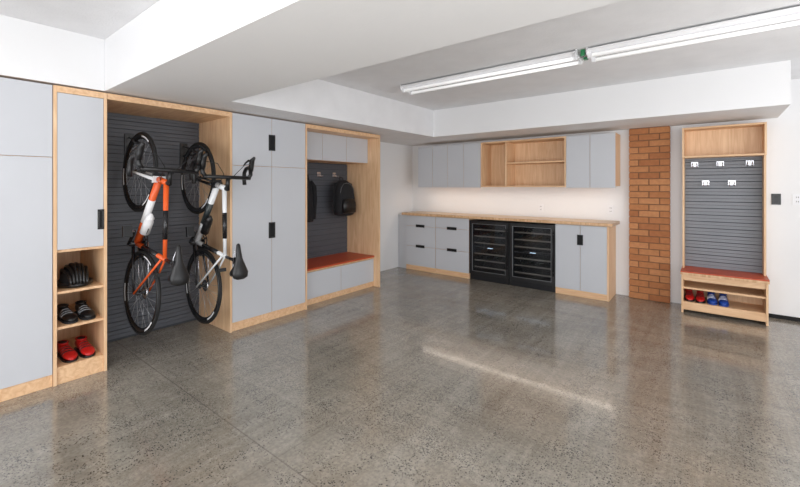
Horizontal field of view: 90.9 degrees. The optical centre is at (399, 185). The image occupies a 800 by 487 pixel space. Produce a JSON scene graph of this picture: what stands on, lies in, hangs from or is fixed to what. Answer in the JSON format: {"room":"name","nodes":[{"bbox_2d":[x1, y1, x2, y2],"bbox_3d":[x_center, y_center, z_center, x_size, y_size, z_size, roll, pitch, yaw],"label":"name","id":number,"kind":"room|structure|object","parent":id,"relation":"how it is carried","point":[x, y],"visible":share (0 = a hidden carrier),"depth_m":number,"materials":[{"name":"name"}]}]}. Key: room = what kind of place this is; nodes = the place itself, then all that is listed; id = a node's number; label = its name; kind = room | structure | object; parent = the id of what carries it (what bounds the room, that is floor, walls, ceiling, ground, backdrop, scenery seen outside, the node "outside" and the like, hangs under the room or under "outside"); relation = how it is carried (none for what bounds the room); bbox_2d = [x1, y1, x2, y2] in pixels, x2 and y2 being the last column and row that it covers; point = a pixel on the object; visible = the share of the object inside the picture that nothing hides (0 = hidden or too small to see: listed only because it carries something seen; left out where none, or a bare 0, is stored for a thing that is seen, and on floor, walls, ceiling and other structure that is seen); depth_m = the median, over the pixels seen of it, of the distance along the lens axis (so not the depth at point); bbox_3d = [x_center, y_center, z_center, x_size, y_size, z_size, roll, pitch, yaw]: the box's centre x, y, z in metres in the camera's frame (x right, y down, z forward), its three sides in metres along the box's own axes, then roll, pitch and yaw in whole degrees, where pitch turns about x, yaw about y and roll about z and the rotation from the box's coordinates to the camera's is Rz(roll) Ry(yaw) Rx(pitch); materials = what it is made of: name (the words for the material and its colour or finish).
{"room":"garage","nodes":[
{"label":"garage","id":0,"kind":"room"},
{"bbox_2d":[0,14,104,91],"bbox_3d":[-3.653,-0.914,1.710,0.644,0.389,3.754,0,0,38],"label":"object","id":1,"kind":"structure","parent":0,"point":[29,51],"depth_m":2.74,"materials":[{"name":"white paint"}]},
{"bbox_2d":[380,142,412,270],"bbox_3d":[-2.433,0.145,3.897,0.150,2.510,8.700,0,0,38],"label":"wall","id":2,"kind":"structure","parent":0,"point":[396,160],"depth_m":6.70,"materials":[{"name":"white paint"}]},
{"bbox_2d":[0,267,799,486],"bbox_3d":[0.541,1.450,1.452,7.850,0.100,8.850,0,0,38],"label":"floor","id":3,"kind":"structure","parent":0,"point":[417,378],"depth_m":2.58,"materials":[{"name":"concrete"}]},
{"bbox_2d":[0,77,51,401],"bbox_3d":[-2.938,0.347,2.604,0.655,2.105,0.865,0,0,38],"label":"storage cabinet","id":4,"kind":"object","parent":3,"relation":"on","point":[25,106],"visible":1,"depth_m":2.63,"materials":[{"name":"grey laminate"}]},
{"bbox_2d":[52,85,106,386],"bbox_3d":[-2.572,0.347,3.067,0.655,2.105,0.312,0,0,38],"label":"cabinet","id":5,"kind":"object","parent":3,"relation":"on","point":[79,116],"visible":0.74,"depth_m":2.88,"materials":[{"name":"grey laminate"}]},
{"bbox_2d":[57,262,92,287],"bbox_3d":[-2.470,0.662,2.987,0.312,0.165,0.224,0,0,38],"label":"helmet","id":6,"kind":"object","parent":5,"relation":"in","point":[71,276],"visible":1,"depth_m":2.91,"materials":[{"name":"black plastic"}]},
{"bbox_2d":[57,336,95,362],"bbox_3d":[-2.452,1.226,2.981,0.285,0.097,0.202,0,0,38],"label":"shoes","id":7,"kind":"object","parent":5,"relation":"in","point":[84,349],"visible":0.99,"depth_m":2.95,"materials":[{"name":"red fabric"}]},
{"bbox_2d":[57,300,95,323],"bbox_3d":[-2.452,0.946,2.981,0.285,0.097,0.202,0,0,38],"label":"shoes","id":8,"kind":"object","parent":5,"relation":"in","point":[65,315],"visible":0.98,"depth_m":2.95,"materials":[{"name":"black fabric"}]},
{"bbox_2d":[107,93,231,342],"bbox_3d":[-2.169,0.347,3.582,0.650,2.105,0.992,0,0,38],"label":"storage unit","id":9,"kind":"object","parent":3,"relation":"on","point":[173,128],"visible":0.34,"depth_m":3.80,"materials":[{"name":"brown wood"}]},
{"bbox_2d":[122,132,203,335],"bbox_3d":[-2.011,0.375,3.204,1.151,1.669,0.490,0,0,38],"label":"bicycle","id":10,"kind":"object","parent":9,"relation":"hanging from","point":[179,275],"visible":1,"depth_m":3.15,"materials":[{"name":"metal"}]},
{"bbox_2d":[181,142,255,323],"bbox_3d":[-1.726,0.419,3.566,1.151,1.667,0.484,0,0,38],"label":"bicycle","id":11,"kind":"object","parent":9,"relation":"hanging from","point":[239,271],"visible":0.98,"depth_m":3.52,"materials":[{"name":"metal"}]},
{"bbox_2d":[232,113,304,331],"bbox_3d":[-1.589,0.347,4.312,0.655,2.105,0.868,0,0,38],"label":"storage cabinet","id":12,"kind":"object","parent":3,"relation":"on","point":[268,212],"visible":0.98,"depth_m":4.08,"materials":[{"name":"grey laminate"}]},
{"bbox_2d":[305,124,379,309],"bbox_3d":[-0.925,0.347,5.157,0.650,2.105,1.278,0,0,38],"label":"hall tree","id":13,"kind":"object","parent":3,"relation":"on","point":[342,253],"visible":0.48,"depth_m":5.43,"materials":[{"name":"brown wood"}]},
{"bbox_2d":[307,174,316,221],"bbox_3d":[-1.226,0.147,5.135,0.129,0.646,0.314,0,0,38],"label":"backpack","id":14,"kind":"object","parent":13,"relation":"hanging from","point":[311,187],"visible":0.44,"depth_m":5.16,"materials":[{"name":"black fabric"}]},
{"bbox_2d":[332,177,355,215],"bbox_3d":[-0.767,0.143,5.512,0.244,0.545,0.402,0,0,38],"label":"backpack","id":15,"kind":"object","parent":13,"relation":"hanging from","point":[344,204],"visible":1,"depth_m":5.41,"materials":[{"name":"black fabric"}]},
{"bbox_2d":[398,214,405,267],"bbox_3d":[0.173,0.946,6.921,0.183,0.908,0.417,0,0,38],"label":"cabinet filler","id":16,"kind":"object","parent":3,"relation":"on","point":[401,218],"visible":0.36,"depth_m":6.76,"materials":[{"name":"grey laminate"}]},
{"bbox_2d":[406,215,435,272],"bbox_3d":[0.469,0.946,6.663,0.598,0.908,0.455,0,0,38],"label":"base cabinet","id":17,"kind":"object","parent":3,"relation":"on","point":[420,230],"visible":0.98,"depth_m":6.47,"materials":[{"name":"grey laminate"}]},
{"bbox_2d":[402,211,619,226],"bbox_3d":[1.431,0.470,5.891,3.205,0.040,0.474,0,0,38],"label":"countertop","id":18,"kind":"structure","parent":17,"relation":"on","point":[607,223],"depth_m":5.51,"materials":[{"name":"brown wood"}]},
{"bbox_2d":[436,217,473,278],"bbox_3d":[0.940,0.946,6.291,0.598,0.908,0.455,0,0,38],"label":"base cabinet","id":19,"kind":"object","parent":3,"relation":"on","point":[452,234],"visible":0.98,"depth_m":6.11,"materials":[{"name":"grey laminate"}]},
{"bbox_2d":[469,219,514,284],"bbox_3d":[1.409,0.958,5.891,0.620,0.885,0.501,0,0,38],"label":"wine fridge","id":20,"kind":"object","parent":3,"relation":"on","point":[488,239],"visible":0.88,"depth_m":5.91,"materials":[{"name":"black glass"}]},
{"bbox_2d":[509,221,555,291],"bbox_3d":[1.902,0.958,5.502,0.622,0.885,0.501,0,0,38],"label":"wine fridge","id":21,"kind":"object","parent":3,"relation":"on","point":[531,244],"visible":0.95,"depth_m":5.53,"materials":[{"name":"black glass"}]},
{"bbox_2d":[555,224,615,301],"bbox_3d":[2.412,0.946,5.128,0.630,0.908,0.455,0,0,38],"label":"base cabinet","id":22,"kind":"object","parent":3,"relation":"on","point":[585,256],"visible":0.95,"depth_m":4.95,"materials":[{"name":"grey laminate"}]},
{"bbox_2d":[680,122,769,325],"bbox_3d":[3.516,0.370,4.299,0.726,2.060,0.389,0,0,38],"label":"hall tree","id":23,"kind":"object","parent":3,"relation":"on","point":[724,166],"visible":0.98,"depth_m":4.37,"materials":[{"name":"brown wood"}]},
{"bbox_2d":[685,289,705,302],"bbox_3d":[3.324,1.230,4.440,0.190,0.095,0.279,0,0,38],"label":"sneakers","id":24,"kind":"object","parent":23,"relation":"on","point":[689,296],"visible":0.87,"depth_m":4.39,"materials":[{"name":"red fabric"}]},
{"bbox_2d":[707,291,728,306],"bbox_3d":[3.481,1.230,4.316,0.190,0.095,0.279,0,0,38],"label":"sneakers","id":25,"kind":"object","parent":23,"relation":"on","point":[711,299],"visible":0.85,"depth_m":4.27,"materials":[{"name":"blue fabric"}]},
{"bbox_2d":[0,0,799,109],"bbox_3d":[0.541,-1.170,1.452,7.850,0.120,8.850,0,0,38],"label":"ceiling","id":26,"kind":"structure","parent":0,"point":[625,20],"depth_m":3.18,"materials":[{"name":"white paint"}]},
{"bbox_2d":[400,49,582,94],"bbox_3d":[0.784,-1.070,3.841,1.818,0.080,0.220,0,0,38],"label":"fluorescent ceiling light","id":27,"kind":"object","parent":26,"relation":"attached to","point":[574,55],"visible":0.98,"depth_m":3.67,"materials":[{"name":"white plastic"}]},
{"bbox_2d":[580,49,587,60],"bbox_3d":[1.529,-1.085,3.259,0.060,0.050,0.150,0,0,38],"label":"connector","id":28,"kind":"object","parent":26,"relation":"attached to","point":[583,55],"visible":0.77,"depth_m":3.23,"materials":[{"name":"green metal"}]},
{"bbox_2d":[586,6,799,62],"bbox_3d":[2.275,-1.070,2.663,1.838,0.080,0.220,0,0,38],"label":"fluorescent ceiling light","id":29,"kind":"object","parent":26,"relation":"attached to","point":[789,14],"visible":1,"depth_m":2.75,"materials":[{"name":"white plastic"}]},
{"bbox_2d":[103,0,790,145],"bbox_3d":[1.705,-0.914,2.925,7.548,0.389,4.793,0,0,38],"label":"soffit","id":30,"kind":"structure","parent":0,"point":[259,58],"depth_m":2.69,"materials":[{"name":"white paint"}]},
{"bbox_2d":[413,79,799,317],"bbox_3d":[3.296,0.145,4.819,7.700,2.510,0.150,0,0,38],"label":"wall","id":31,"kind":"structure","parent":0,"point":[783,132],"depth_m":4.75,"materials":[{"name":"white paint"}]},
{"bbox_2d":[418,143,480,187],"bbox_3d":[0.863,-0.316,6.433,1.160,0.678,0.327,0,0,38],"label":"upper cabinet","id":32,"kind":"object","parent":31,"relation":"attached to","point":[459,165],"visible":0.98,"depth_m":6.27,"materials":[{"name":"grey laminate"}]},
{"bbox_2d":[481,136,565,186],"bbox_3d":[1.802,-0.320,5.692,1.228,0.670,0.327,0,0,38],"label":"wall shelf","id":33,"kind":"object","parent":31,"relation":"attached to","point":[537,162],"visible":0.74,"depth_m":5.77,"materials":[{"name":"brown wood"}]},
{"bbox_2d":[538,204,543,211],"bbox_3d":[2.041,0.320,5.708,0.074,0.116,0.011,0,0,38],"label":"wall outlet","id":34,"kind":"object","parent":31,"relation":"attached to","point":[540,206],"visible":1,"depth_m":5.70,"materials":[{"name":"white plastic"}]},
{"bbox_2d":[566,133,619,187],"bbox_3d":[2.513,-0.316,5.130,0.580,0.678,0.327,0,0,38],"label":"upper cabinet","id":35,"kind":"object","parent":31,"relation":"attached to","point":[593,160],"visible":1,"depth_m":4.98,"materials":[{"name":"grey laminate"}]},
{"bbox_2d":[608,205,613,213],"bbox_3d":[2.752,0.310,5.146,0.074,0.116,0.011,0,0,38],"label":"wall outlet","id":36,"kind":"object","parent":31,"relation":"attached to","point":[610,207],"visible":1,"depth_m":5.14,"materials":[{"name":"white plastic"}]},
{"bbox_2d":[771,194,780,204],"bbox_3d":[3.984,0.140,4.173,0.074,0.116,0.011,0,0,38],"label":"light switch","id":37,"kind":"object","parent":31,"relation":"attached to","point":[775,198],"visible":1,"depth_m":4.17,"materials":[{"name":"black plastic"}]},
{"bbox_2d":[769,313,799,321],"bbox_3d":[5.035,1.380,3.342,2.820,0.040,0.011,0,0,38],"label":"baseboard","id":38,"kind":"structure","parent":31,"relation":"attached to","point":[777,316],"depth_m":4.13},
{"bbox_2d":[792,194,799,204],"bbox_3d":[4.109,0.140,4.074,0.074,0.116,0.011,0,0,38],"label":"wall outlet","id":39,"kind":"object","parent":31,"relation":"attached to","point":[795,197],"visible":1,"depth_m":4.08,"materials":[{"name":"white plastic"}]},
{"bbox_2d":[629,126,669,302],"bbox_3d":[3.067,0.341,4.848,0.425,2.118,0.083,0,0,38],"label":"brick column","id":40,"kind":"structure","parent":0,"point":[649,147],"depth_m":4.81,"materials":[{"name":"orange brick"}]}
]}

